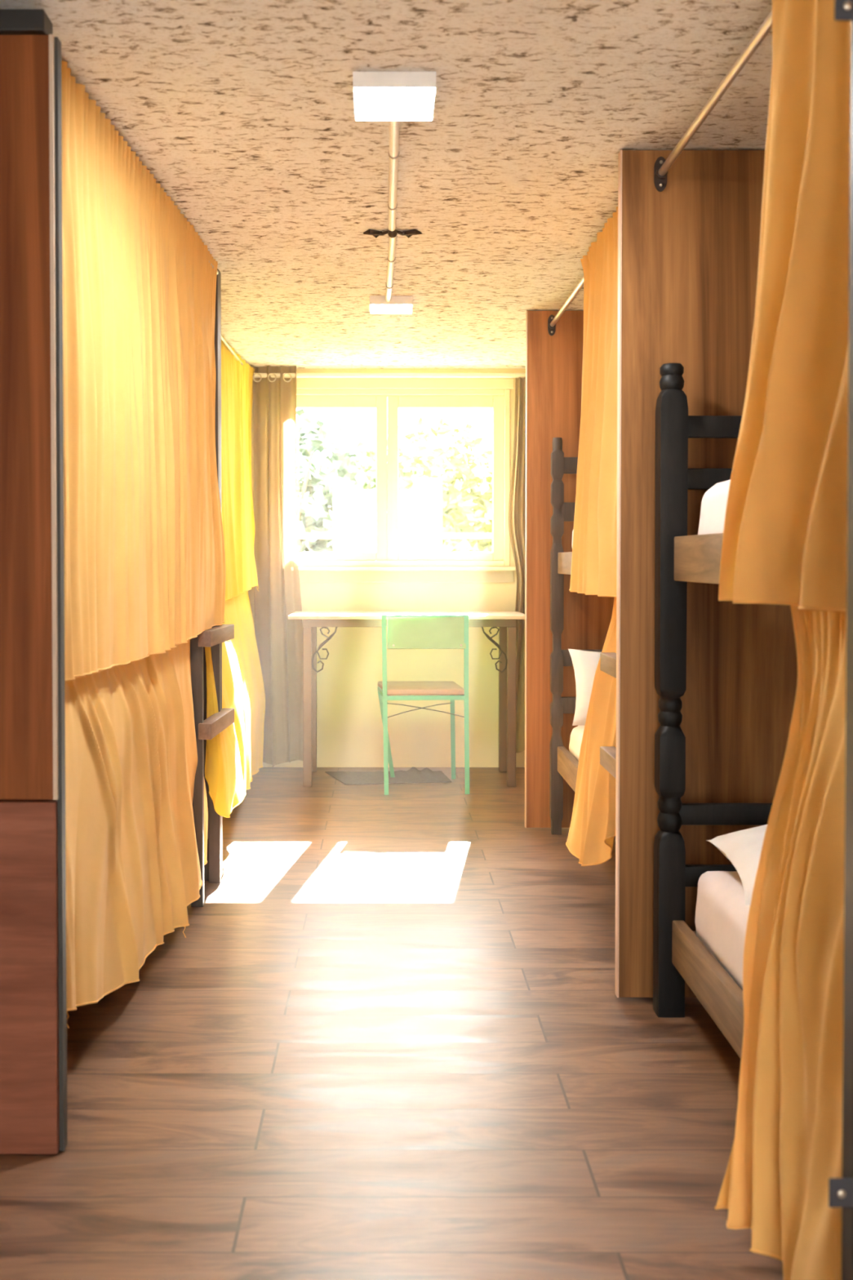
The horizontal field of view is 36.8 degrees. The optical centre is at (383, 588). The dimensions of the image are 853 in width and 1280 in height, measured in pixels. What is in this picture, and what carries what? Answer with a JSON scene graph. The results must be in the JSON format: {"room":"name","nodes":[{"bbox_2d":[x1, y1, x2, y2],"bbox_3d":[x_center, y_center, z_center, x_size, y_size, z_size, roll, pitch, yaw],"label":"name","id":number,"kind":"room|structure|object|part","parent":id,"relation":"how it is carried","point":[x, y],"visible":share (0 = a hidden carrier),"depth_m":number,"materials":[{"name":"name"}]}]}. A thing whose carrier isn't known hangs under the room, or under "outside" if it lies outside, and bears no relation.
{"room":"dormitory","nodes":[
{"label":"dormitory","id":0,"kind":"room"},
{"bbox_2d":[0,0,772,368],"bbox_3d":[0.000,-1.099,2.021,3.560,0.090,9.690,0,1,0],"label":"ceiling","id":1,"kind":"structure","parent":0,"point":[242,111],"depth_m":3.02,"materials":[{"name":"beige paint"}]},
{"bbox_2d":[221,335,243,364],"bbox_3d":[-0.710,-1.093,5.592,0.016,0.016,2.230,0,1,0],"label":"curtain rod","id":2,"kind":"object","parent":1,"relation":"attached to","point":[223,340],"visible":0.18,"depth_m":5.85,"materials":[{"name":"metal"}]},
{"bbox_2d":[221,336,258,602],"bbox_3d":[-0.690,-0.521,5.588,0.089,1.195,2.200,0,1,1],"label":"curtain","id":3,"kind":"object","parent":2,"relation":"hanging from","point":[237,395],"visible":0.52,"depth_m":5.99,"materials":[{"name":"yellow fabric"}]},
{"bbox_2d":[253,373,525,377],"bbox_3d":[0.040,-1.109,6.672,1.520,0.024,0.025,0,1,0],"label":"curtain rod","id":4,"kind":"object","parent":1,"relation":"attached to","point":[263,375],"visible":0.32,"depth_m":6.66,"materials":[{"name":"white metal"}]},
{"bbox_2d":[252,364,302,766],"bbox_3d":[-0.548,-0.114,6.680,0.271,2.090,0.086,0,1,0],"label":"window curtain","id":5,"kind":"object","parent":4,"relation":"hanging from","point":[279,639],"visible":0.89,"depth_m":6.70,"materials":[{"name":"beige fabric"}]},
{"bbox_2d":[508,377,525,752],"bbox_3d":[0.691,-0.116,6.683,0.184,1.961,0.052,0,1,0],"label":"window curtain","id":6,"kind":"object","parent":4,"relation":"hanging from","point":[517,503],"visible":0.56,"depth_m":6.69,"materials":[{"name":"beige fabric"}]},
{"bbox_2d":[369,295,413,313],"bbox_3d":[0.028,-1.101,4.977,0.165,0.033,0.180,0,1,0],"label":"recessed light","id":7,"kind":"object","parent":1,"relation":"in","point":[378,304],"visible":1,"depth_m":4.89,"materials":[{"name":"white plastic"}]},
{"bbox_2d":[370,304,412,313],"bbox_3d":[0.028,-1.087,4.977,0.159,0.005,0.174,0,1,0],"label":"diffuser","id":8,"kind":"object","parent":7,"relation":"attached to","point":[375,308],"depth_m":4.97,"materials":[{"name":"white plastic"}]},
{"bbox_2d":[385,120,399,302],"bbox_3d":[0.022,-1.081,3.868,0.034,0.026,2.049,0,1,0],"label":"conduit","id":9,"kind":"object","parent":1,"relation":"attached to","point":[393,153],"visible":0.91,"depth_m":3.47,"materials":[{"name":"white plastic"}]},
{"bbox_2d":[363,228,422,238],"bbox_3d":[0.026,-1.078,3.925,0.136,0.037,0.135,1,2,44],"label":"bracket","id":10,"kind":"object","parent":1,"relation":"attached to","point":[375,233],"visible":0.81,"depth_m":3.91,"materials":[{"name":"metal"}]},
{"bbox_3d":[-0.023,-1.087,3.913,0.062,0.018,0.098,-1,1,-33],"label":"arm","id":11,"kind":"part","parent":10,"relation":"part of","materials":[{"name":"metal"}]},
{"bbox_3d":[0.075,-1.087,3.913,0.062,0.018,0.098,1,1,33],"label":"arm","id":12,"kind":"part","parent":10,"relation":"part of","materials":[{"name":"metal"}]},
{"bbox_2d":[352,71,435,120],"bbox_3d":[0.022,-1.052,2.743,0.172,0.033,0.200,0,1,0],"label":"recessed light","id":13,"kind":"object","parent":1,"relation":"in","point":[377,95],"visible":1,"depth_m":2.69,"materials":[{"name":"white plastic"}]},
{"bbox_2d":[354,88,435,120],"bbox_3d":[0.022,-1.038,2.743,0.166,0.005,0.194,0,1,0],"label":"diffuser","id":14,"kind":"object","parent":13,"relation":"attached to","point":[370,104],"depth_m":2.74,"materials":[{"name":"white plastic"}]},
{"bbox_2d":[248,368,525,767],"bbox_3d":[0.000,-0.105,6.829,3.360,2.109,0.120,0,1,0],"label":"wall","id":15,"kind":"structure","parent":0,"point":[350,732],"depth_m":6.78,"materials":[{"name":"yellow paint"}]},
{"bbox_2d":[291,377,515,582],"bbox_3d":[0.033,-0.567,6.784,1.325,1.074,0.150,0,1,0],"label":"window","id":16,"kind":"structure","parent":15,"relation":"in","point":[494,393],"depth_m":6.76,"materials":[{"name":"beige paint"}]},
{"bbox_3d":[-0.277,-0.583,6.789,0.587,0.874,0.040,0,1,0],"label":"sash","id":17,"kind":"part","parent":16,"relation":"part of","materials":[{"name":"beige paint"}]},
{"bbox_3d":[0.033,-0.102,6.744,1.325,0.020,0.050,0,1,0],"label":"sill","id":18,"kind":"part","parent":16,"relation":"part of","materials":[{"name":"beige paint"}]},
{"bbox_3d":[0.327,-0.583,6.789,0.617,0.874,0.040,0,1,0],"label":"sash","id":19,"kind":"part","parent":16,"relation":"part of","materials":[{"name":"beige paint"}]},
{"bbox_2d":[0,767,783,1279],"bbox_3d":[0.000,1.105,2.070,3.560,0.100,9.690,0,1,0],"label":"floor","id":20,"kind":"structure","parent":0,"point":[393,1038],"depth_m":2.70,"materials":[{"name":"laminate"}]},
{"bbox_2d":[0,8,67,1154],"bbox_3d":[-1.137,0.000,2.358,1.086,2.088,0.065,0,1,0],"label":"partition panel","id":21,"kind":"object","parent":20,"relation":"on","point":[33,993],"visible":1,"depth_m":2.34,"materials":[{"name":"laminate"}]},
{"bbox_3d":[-1.146,-1.024,2.336,1.068,0.039,0.065,0,1,0],"label":"rail","id":22,"kind":"part","parent":21,"relation":"part of","materials":[{"name":"black paint"}]},
{"bbox_2d":[190,268,234,906],"bbox_3d":[-1.047,-0.021,3.470,0.949,2.090,2.000,0,1,3],"label":"bunk bed","id":23,"kind":"object","parent":20,"relation":"on","point":[208,728],"visible":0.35,"depth_m":4.31,"materials":[{"name":"brown wood"}]},
{"bbox_3d":[-0.660,0.824,3.464,0.030,0.100,1.912,0,1,3],"label":"rail","id":24,"kind":"part","parent":23,"relation":"part of","materials":[{"name":"yellow wood"}]},
{"bbox_3d":[-0.595,-0.042,4.399,0.068,2.090,0.068,0,1,0],"label":"post","id":25,"kind":"part","parent":23,"relation":"part of","materials":[{"name":"brown wood"}]},
{"bbox_2d":[324,766,451,784],"bbox_3d":[0.015,0.943,6.437,0.640,0.028,0.370,0,1,0],"label":"floor mat","id":26,"kind":"object","parent":20,"relation":"on","point":[413,775],"visible":0.9,"depth_m":6.45,"materials":[{"name":"brown fabric"}]},
{"bbox_2d":[288,611,524,786],"bbox_3d":[0.119,0.543,6.426,1.162,0.832,0.525,0,1,0],"label":"desk","id":27,"kind":"object","parent":20,"relation":"on","point":[506,621],"visible":0.97,"depth_m":6.20,"materials":[{"name":"brown paint"}]},
{"bbox_3d":[-0.371,0.575,6.215,0.042,0.776,0.042,0,1,0],"label":"leg","id":28,"kind":"part","parent":27,"relation":"part of","materials":[{"name":"brown paint"}]},
{"bbox_3d":[-0.371,0.566,6.648,0.042,0.776,0.042,0,1,0],"label":"leg","id":29,"kind":"part","parent":27,"relation":"part of","materials":[{"name":"brown paint"}]},
{"bbox_3d":[0.619,0.566,6.648,0.042,0.776,0.042,0,1,0],"label":"leg","id":30,"kind":"part","parent":27,"relation":"part of","materials":[{"name":"brown paint"}]},
{"bbox_3d":[0.619,0.575,6.215,0.042,0.776,0.042,0,1,0],"label":"leg","id":31,"kind":"part","parent":27,"relation":"part of","materials":[{"name":"brown paint"}]},
{"bbox_2d":[377,613,469,795],"bbox_3d":[0.185,0.542,6.216,0.435,0.848,0.476,0,1,0],"label":"chair","id":32,"kind":"object","parent":20,"relation":"on","point":[404,631],"visible":1,"depth_m":6.00,"materials":[{"name":"green paint"}]},
{"bbox_3d":[0.006,0.545,6.001,0.033,0.846,0.046,0,1,0],"label":"leg","id":33,"kind":"part","parent":32,"relation":"part of","materials":[{"name":"green paint"}]},
{"bbox_3d":[0.011,0.731,6.433,0.101,0.459,0.028,-1,1,-24],"label":"leg","id":34,"kind":"part","parent":32,"relation":"part of","materials":[{"name":"green paint"}]},
{"bbox_3d":[0.177,0.485,6.222,0.416,0.028,0.430,0,1,0],"label":"seat","id":35,"kind":"part","parent":32,"relation":"part of","materials":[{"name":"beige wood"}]},
{"bbox_3d":[0.180,0.509,6.218,0.424,0.025,0.430,0,1,0],"label":"seat frame","id":36,"kind":"part","parent":32,"relation":"part of","materials":[{"name":"green paint"}]},
{"bbox_3d":[0.201,0.205,6.006,0.370,0.159,0.014,0,1,0],"label":"backrest","id":37,"kind":"part","parent":32,"relation":"part of","materials":[{"name":"green metal"}]},
{"bbox_3d":[0.346,0.731,6.425,0.029,0.456,0.036,0,1,0],"label":"leg","id":38,"kind":"part","parent":32,"relation":"part of","materials":[{"name":"green paint"}]},
{"bbox_3d":[0.389,0.545,6.021,0.027,0.846,0.046,0,1,0],"label":"leg","id":39,"kind":"part","parent":32,"relation":"part of","materials":[{"name":"green paint"}]},
{"bbox_2d":[524,310,613,827],"bbox_3d":[1.127,-0.073,5.194,1.105,2.093,0.031,0,1,0],"label":"partition panel","id":40,"kind":"object","parent":20,"relation":"on","point":[553,363],"visible":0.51,"depth_m":5.18,"materials":[{"name":"orange laminate"}]},
{"bbox_2d":[547,276,583,335],"bbox_3d":[0.676,-1.037,4.164,0.032,0.084,1.989,0,1,0],"label":"curtain rod","id":41,"kind":"object","parent":40,"relation":"attached to","point":[552,321],"visible":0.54,"depth_m":4.84,"materials":[{"name":"metal"}]},
{"bbox_2d":[568,206,617,597],"bbox_3d":[0.635,-0.522,3.789,0.086,1.083,1.002,0,1,0],"label":"curtain","id":42,"kind":"object","parent":41,"relation":"hanging from","point":[594,548],"visible":0.74,"depth_m":3.79,"materials":[{"name":"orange fabric"}]},
{"bbox_2d":[549,437,616,840],"bbox_3d":[1.109,0.214,4.198,1.023,1.588,1.915,0,1,0],"label":"bunk bed","id":43,"kind":"object","parent":20,"relation":"on","point":[562,764],"visible":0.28,"depth_m":5.10,"materials":[{"name":"brown wood"}]},
{"bbox_3d":[0.693,0.193,5.130,0.050,1.588,0.050,0,1,0],"label":"post","id":44,"kind":"part","parent":43,"relation":"part of","materials":[{"name":"grey paint"}]},
{"bbox_3d":[0.708,-0.080,4.194,0.030,0.085,1.860,0,1,0],"label":"rail","id":45,"kind":"part","parent":43,"relation":"part of","materials":[{"name":"brown wood"}]},
{"bbox_2d":[568,725,584,760],"bbox_3d":[1.136,0.618,4.205,0.826,0.129,1.780,0,1,0],"label":"mattress","id":46,"kind":"object","parent":43,"relation":"on","point":[576,735],"visible":0.04,"depth_m":4.91,"materials":[{"name":"white fabric"}]},
{"bbox_2d":[568,648,600,725],"bbox_3d":[1.020,0.405,4.985,0.625,0.328,0.212,0,1,-5],"label":"pillow","id":47,"kind":"object","parent":46,"relation":"on","point":[585,663],"visible":0.12,"depth_m":4.95,"materials":[{"name":"white fabric"}]},
{"bbox_3d":[0.708,0.703,4.212,0.030,0.100,1.860,0,1,0],"label":"rail","id":48,"kind":"part","parent":43,"relation":"part of","materials":[{"name":"brown wood"}]},
{"bbox_3d":[0.700,0.003,3.511,0.012,0.012,0.420,0,1,0],"label":"curtain rod","id":49,"kind":"object","parent":43,"relation":"attached to","visible":0},
{"bbox_2d":[565,597,616,866],"bbox_3d":[0.656,0.421,3.761,0.072,0.887,0.864,0,1,-6],"label":"curtain","id":50,"kind":"object","parent":49,"relation":"hanging from","point":[592,831],"visible":0.58,"depth_m":3.85,"materials":[{"name":"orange fabric"}]},
{"bbox_2d":[614,149,797,997],"bbox_3d":[1.130,-0.028,3.175,1.100,2.093,0.031,0,1,0],"label":"partition panel","id":51,"kind":"object","parent":20,"relation":"on","point":[688,251],"visible":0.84,"depth_m":3.16,"materials":[{"name":"brown laminate"}]},
{"bbox_2d":[653,9,772,191],"bbox_3d":[0.678,-0.991,2.068,0.032,0.084,2.142,0,1,0],"label":"curtain rod","id":52,"kind":"object","parent":51,"relation":"attached to","point":[661,166],"visible":1,"depth_m":2.64,"materials":[{"name":"metal"}]},
{"bbox_2d":[718,0,851,612],"bbox_3d":[0.643,-0.489,1.741,0.122,1.049,1.148,0,1,0],"label":"curtain","id":53,"kind":"object","parent":52,"relation":"hanging from","point":[784,540],"visible":0.92,"depth_m":1.96,"materials":[{"name":"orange fabric"}]},
{"bbox_2d":[653,363,773,1058],"bbox_3d":[1.139,0.269,2.096,0.963,1.570,2.062,0,1,0],"label":"bunk bed","id":54,"kind":"object","parent":20,"relation":"on","point":[679,956],"visible":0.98,"depth_m":3.06,"materials":[{"name":"grey paint"}]},
{"bbox_3d":[0.692,0.247,3.093,0.068,1.570,0.068,0,1,0],"label":"post","id":55,"kind":"part","parent":54,"relation":"part of","materials":[{"name":"grey paint"}]},
{"bbox_3d":[0.707,-0.049,2.093,0.030,0.106,1.987,0,1,0],"label":"rail","id":56,"kind":"part","parent":54,"relation":"part of","materials":[{"name":"brown wood"}]},
{"bbox_3d":[0.707,0.871,2.113,0.030,0.105,1.987,0,1,0],"label":"rail","id":57,"kind":"part","parent":54,"relation":"part of","materials":[{"name":"brown wood"}]},
{"bbox_2d":[697,479,730,534],"bbox_3d":[1.134,-0.148,2.095,0.811,0.163,1.895,0,1,0],"label":"mattress","id":58,"kind":"object","parent":54,"relation":"on","point":[714,500],"visible":0.19,"depth_m":2.85,"materials":[{"name":"white fabric"}]},
{"bbox_2d":[694,871,750,991],"bbox_3d":[1.133,0.766,2.115,0.814,0.174,1.895,0,1,0],"label":"mattress","id":59,"kind":"object","parent":54,"relation":"on","point":[722,913],"visible":0.26,"depth_m":2.81,"materials":[{"name":"white fabric"}]},
{"bbox_2d":[706,824,767,905],"bbox_3d":[1.060,0.615,2.805,0.621,0.167,0.418,0,1,4],"label":"pillow","id":60,"kind":"object","parent":59,"relation":"on","point":[743,848],"visible":0.18,"depth_m":2.84,"materials":[{"name":"white fabric"}]},
{"bbox_3d":[0.700,0.029,1.636,0.012,0.012,1.010,0,1,0],"label":"curtain rod","id":61,"kind":"object","parent":54,"relation":"attached to","visible":0},
{"bbox_2d":[715,604,846,1279],"bbox_3d":[0.621,0.520,1.694,0.175,1.014,0.975,0,1,0],"label":"curtain","id":62,"kind":"object","parent":61,"relation":"hanging from","point":[787,1148],"visible":0.91,"depth_m":1.90,"materials":[{"name":"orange fabric"}]},
{"bbox_2d":[828,0,852,1279],"bbox_3d":[0.564,0.013,1.517,0.084,2.108,0.047,0,1,0],"label":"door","id":63,"kind":"structure","parent":20,"relation":"on","point":[840,1189],"depth_m":1.53,"materials":[{"name":"black paint"}]},
{"bbox_3d":[0.551,0.715,1.514,0.050,0.035,0.004,0,1,0],"label":"hinge plate","id":64,"kind":"part","parent":63,"relation":"part of","materials":[{"name":"grey metal"}]},
{"bbox_3d":[0.549,-0.674,1.483,0.054,0.032,0.004,0,1,0],"label":"hinge plate","id":65,"kind":"part","parent":63,"relation":"part of","materials":[{"name":"grey metal"}]},
{"label":"outside","id":66,"kind":"structure","parent":0,"visible":0},
{"bbox_3d":[0.000,0.923,16.474,28.000,0.130,19.100,0,1,0],"label":"ground","id":67,"kind":"structure","parent":66,"visible":0},
{"bbox_2d":[296,408,376,552],"bbox_3d":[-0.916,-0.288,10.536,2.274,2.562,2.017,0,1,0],"label":"tree","id":68,"kind":"object","parent":67,"relation":"on","point":[313,515],"visible":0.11,"depth_m":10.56,"materials":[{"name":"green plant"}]},
{"bbox_3d":[-0.726,-0.053,10.602,0.428,2.088,0.966,0,1,0],"label":"stem","id":69,"kind":"part","parent":68,"relation":"part of","materials":[{"name":"white plant"}]},
{"bbox_2d":[297,478,492,552],"bbox_3d":[0.000,0.148,8.590,3.200,1.765,0.130,0,1,0],"label":"fence","id":70,"kind":"object","parent":67,"relation":"on","point":[428,535],"visible":0.27,"depth_m":8.54,"materials":[{"name":"white concrete"}]},
{"bbox_3d":[-0.285,0.148,8.605,0.107,1.765,0.100,0,1,0],"label":"fence post","id":71,"kind":"part","parent":70,"relation":"part of","materials":[{"name":"white concrete"}]},
{"bbox_3d":[0.000,-0.345,8.529,3.200,0.040,0.029,0,1,0],"label":"rail","id":72,"kind":"part","parent":70,"relation":"part of","materials":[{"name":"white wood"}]},
{"bbox_3d":[0.305,0.148,8.605,0.163,1.765,0.100,0,1,0],"label":"fence post","id":73,"kind":"part","parent":70,"relation":"part of","materials":[{"name":"white concrete"}]},
{"bbox_2d":[335,439,488,560],"bbox_3d":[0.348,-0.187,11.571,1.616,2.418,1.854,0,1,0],"label":"tree","id":74,"kind":"object","parent":67,"relation":"on","point":[406,520],"visible":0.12,"depth_m":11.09,"materials":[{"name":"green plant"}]},
{"bbox_3d":[0.038,0.044,11.682,0.517,1.848,0.660,0,1,0],"label":"stem","id":75,"kind":"part","parent":74,"relation":"part of","materials":[{"name":"white plant"}]},
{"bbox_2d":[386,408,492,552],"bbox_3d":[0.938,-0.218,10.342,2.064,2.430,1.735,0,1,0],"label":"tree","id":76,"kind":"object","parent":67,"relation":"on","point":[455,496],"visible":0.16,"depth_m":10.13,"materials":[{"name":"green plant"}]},
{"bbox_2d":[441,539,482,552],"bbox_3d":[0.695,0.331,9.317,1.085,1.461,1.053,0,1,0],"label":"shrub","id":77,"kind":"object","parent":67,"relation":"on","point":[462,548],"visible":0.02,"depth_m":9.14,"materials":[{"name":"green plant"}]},
{"bbox_3d":[-0.616,-1.045,3.394,0.115,0.016,1.858,0,1,0],"label":"curtain rod","id":78,"kind":"object","parent":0,"visible":0},
{"bbox_2d":[61,60,226,680],"bbox_3d":[-0.591,-0.451,3.426,0.063,1.239,1.895,0,1,3],"label":"curtain","id":79,"kind":"object","parent":78,"relation":"hanging from","point":[145,565],"visible":0.96,"depth_m":3.09,"materials":[{"name":"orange fabric"}]},
{"bbox_3d":[-0.649,0.095,3.421,0.111,0.012,1.858,0,1,0],"label":"curtain rod","id":80,"kind":"object","parent":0,"visible":0},
{"bbox_2d":[64,639,208,1027],"bbox_3d":[-0.611,0.545,3.357,0.099,0.928,1.755,0,1,3],"label":"curtain","id":81,"kind":"object","parent":80,"relation":"hanging from","point":[133,871],"visible":0.76,"depth_m":3.11,"materials":[{"name":"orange fabric"}]},
{"bbox_3d":[-0.735,0.017,5.602,0.012,0.012,2.000,0,1,0],"label":"curtain rod","id":82,"kind":"object","parent":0,"visible":0},
{"bbox_2d":[204,591,265,817],"bbox_3d":[-0.626,0.445,5.393,0.169,0.886,2.243,0,1,-2],"label":"curtain","id":83,"kind":"object","parent":82,"relation":"hanging from","point":[235,754],"visible":0.84,"depth_m":5.04,"materials":[{"name":"yellow fabric"}]}
]}

